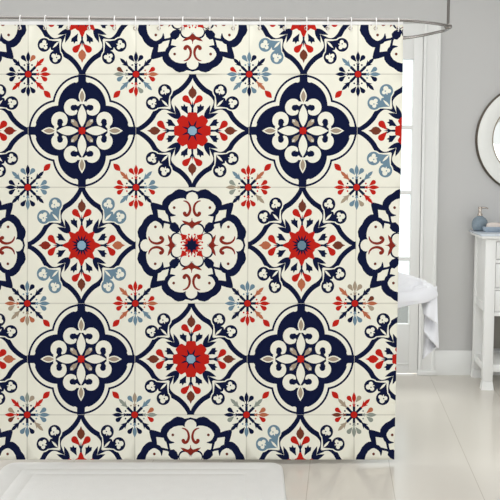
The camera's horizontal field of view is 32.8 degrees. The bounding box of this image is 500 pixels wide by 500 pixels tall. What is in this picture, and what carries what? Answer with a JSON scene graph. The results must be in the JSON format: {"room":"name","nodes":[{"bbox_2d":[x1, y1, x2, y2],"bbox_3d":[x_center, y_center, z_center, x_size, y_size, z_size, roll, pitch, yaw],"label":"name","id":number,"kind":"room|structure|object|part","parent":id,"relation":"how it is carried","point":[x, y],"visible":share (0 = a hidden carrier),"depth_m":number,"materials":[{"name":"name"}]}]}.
{"room":"bathroom","nodes":[
{"label":"bathroom","id":0,"kind":"room"},
{"bbox_2d":[0,0,499,369],"bbox_3d":[-0.100,-0.599,5.258,5.200,2.750,0.150,0,5,0],"label":"wall","id":1,"kind":"structure","parent":0,"point":[470,50],"depth_m":5.14,"materials":[{"name":"grey paint"}]},
{"bbox_2d":[396,37,422,372],"bbox_3d":[0.585,-0.257,5.184,0.914,2.056,0.117,0,5,0],"label":"door","id":2,"kind":"structure","parent":1,"relation":"in","point":[407,333],"depth_m":5.20,"materials":[{"name":"white paint"}]},
{"bbox_2d":[403,24,440,375],"bbox_3d":[0.587,-0.290,5.194,1.127,2.145,0.030,0,5,0],"label":"trim","id":3,"kind":"structure","parent":1,"relation":"attached to","point":[430,88],"depth_m":5.17,"materials":[{"name":"white paint"}]},
{"bbox_2d":[435,351,499,374],"bbox_3d":[1.821,0.702,5.288,1.358,0.152,0.018,0,5,0],"label":"baseboard","id":4,"kind":"structure","parent":1,"relation":"attached to","point":[446,362],"depth_m":5.28,"materials":[{"name":"white paint"}]},
{"bbox_2d":[475,94,499,185],"bbox_3d":[1.704,-0.674,5.160,0.669,0.669,0.032,0,5,0],"label":"wall mirror","id":5,"kind":"object","parent":1,"relation":"attached to","point":[487,135],"visible":1,"depth_m":5.15,"materials":[{"name":"white metal"}]},
{"bbox_3d":[1.704,-0.674,5.162,0.466,0.466,0.003,0,5,0],"label":"glass","id":6,"kind":"part","parent":5,"relation":"part of","materials":[{"name":"mirror"}]},
{"bbox_2d":[0,373,499,499],"bbox_3d":[-0.100,1.120,1.989,5.400,0.100,6.965,0,5,0],"label":"floor","id":7,"kind":"structure","parent":0,"point":[447,428],"depth_m":3.71,"materials":[{"name":"tile"}]},
{"bbox_2d":[0,462,286,499],"bbox_3d":[-0.452,0.946,3.246,1.182,0.024,0.780,0,5,0],"label":"bath mat","id":8,"kind":"object","parent":7,"relation":"on","point":[18,480],"visible":1,"depth_m":3.40,"materials":[{"name":"white fabric"}]},
{"bbox_2d":[469,230,499,389],"bbox_3d":[1.750,0.347,5.017,0.854,0.906,0.388,0,5,5],"label":"vanity","id":9,"kind":"object","parent":7,"relation":"on","point":[486,291],"visible":1,"depth_m":4.91,"materials":[{"name":"white wood"}]},
{"bbox_3d":[1.400,0.345,5.209,0.070,0.876,0.058,0,5,5],"label":"leg","id":10,"kind":"part","parent":9,"relation":"part of","materials":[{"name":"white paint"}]},
{"bbox_2d":[469,230,499,235],"bbox_3d":[1.750,-0.098,4.978,0.854,0.012,0.388,0,5,5],"label":"countertop","id":11,"kind":"structure","parent":9,"relation":"on","point":[481,233],"depth_m":4.87,"materials":[{"name":"white stone"}]},
{"bbox_2d":[472,207,487,230],"bbox_3d":[1.384,-0.189,5.118,0.097,0.144,0.096,0,5,0],"label":"soap dispenser","id":12,"kind":"object","parent":11,"relation":"on","point":[479,220],"visible":0.93,"depth_m":5.09,"materials":[{"name":"blue ceramic"}]},
{"bbox_2d":[472,216,487,230],"bbox_3d":[1.384,-0.161,5.121,0.096,0.088,0.096,0,5,0],"label":"bottle","id":13,"kind":"object","parent":12,"relation":"attached to","point":[479,221],"depth_m":5.09,"materials":[{"name":"blue ceramic"}]},
{"bbox_2d":[482,226,499,231],"bbox_3d":[1.437,-0.123,5.024,0.124,0.030,0.084,0,5,0],"label":"soap dish","id":14,"kind":"object","parent":11,"relation":"on","point":[485,229],"visible":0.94,"depth_m":4.99,"materials":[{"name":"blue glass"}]},
{"bbox_2d":[486,222,499,226],"bbox_3d":[1.443,-0.141,5.022,0.092,0.042,0.056,0,5,0],"label":"soap bar","id":15,"kind":"object","parent":14,"relation":"in","point":[492,224],"visible":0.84,"depth_m":5.00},
{"bbox_3d":[1.751,-0.087,4.981,0.840,0.022,0.380,0,5,5],"label":"moulding","id":16,"kind":"part","parent":9,"relation":"part of","materials":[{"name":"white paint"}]},
{"bbox_2d":[474,353,499,371],"bbox_3d":[1.758,0.673,5.054,0.788,0.044,0.330,0,5,5],"label":"shelf","id":17,"kind":"object","parent":9,"relation":"attached to","point":[486,366],"depth_m":4.95,"materials":[{"name":"white wood"}]},
{"bbox_3d":[1.376,0.372,4.904,0.070,0.876,0.058,0,5,5],"label":"leg","id":18,"kind":"part","parent":9,"relation":"part of","materials":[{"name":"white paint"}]},
{"bbox_3d":[1.771,0.480,5.197,0.696,0.256,0.010,0,5,5],"label":"panel","id":19,"kind":"part","parent":9,"relation":"part of","materials":[{"name":"grey wood"}]},
{"bbox_3d":[1.569,0.295,4.877,0.324,0.122,0.022,0,5,5],"label":"drawer","id":20,"kind":"part","parent":9,"relation":"part of","materials":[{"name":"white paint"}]},
{"bbox_3d":[1.569,0.148,4.864,0.324,0.138,0.022,0,5,5],"label":"drawer","id":21,"kind":"part","parent":9,"relation":"part of","materials":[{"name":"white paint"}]},
{"bbox_3d":[1.569,0.004,4.851,0.324,0.098,0.022,0,5,5],"label":"drawer","id":22,"kind":"part","parent":9,"relation":"part of","materials":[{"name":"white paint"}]},
{"bbox_3d":[0.065,0.533,4.063,1.592,0.718,0.702,0,5,0],"label":"bathtub","id":23,"kind":"object","parent":7,"relation":"on","visible":0},
{"bbox_2d":[398,272,438,358],"bbox_3d":[0.580,0.297,4.022,0.608,0.364,0.696,0,5,0],"label":"bath towel","id":24,"kind":"object","parent":23,"relation":"on","point":[412,290],"visible":0.52,"depth_m":3.85,"materials":[{"name":"white fabric"}]},
{"bbox_3d":[-0.100,-1.719,1.738,5.400,0.100,6.965,0,5,0],"label":"ceiling","id":25,"kind":"structure","parent":0,"visible":0},
{"bbox_2d":[0,0,451,39],"bbox_3d":[-0.326,-1.408,3.819,2.420,0.887,0.876,0,5,0],"label":"rail","id":26,"kind":"object","parent":25,"relation":"hanging from","point":[447,26],"visible":0.73,"depth_m":3.48,"materials":[{"name":"metal"}]},
{"bbox_2d":[0,21,402,459],"bbox_3d":[-0.289,-0.015,3.554,1.847,1.854,0.018,0,5,-2],"label":"shower curtain","id":27,"kind":"object","parent":26,"relation":"hanging from","point":[199,226],"visible":1,"depth_m":3.55,"materials":[{"name":"fabric"}]},
{"label":"outside","id":28,"kind":"structure","parent":0,"visible":0},
{"bbox_2d":[397,306,407,322],"bbox_3d":[1.000,0.678,7.220,8.000,0.100,3.535,0,5,0],"label":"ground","id":29,"kind":"structure","parent":28,"point":[402,316],"depth_m":7.65,"materials":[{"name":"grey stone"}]}
]}

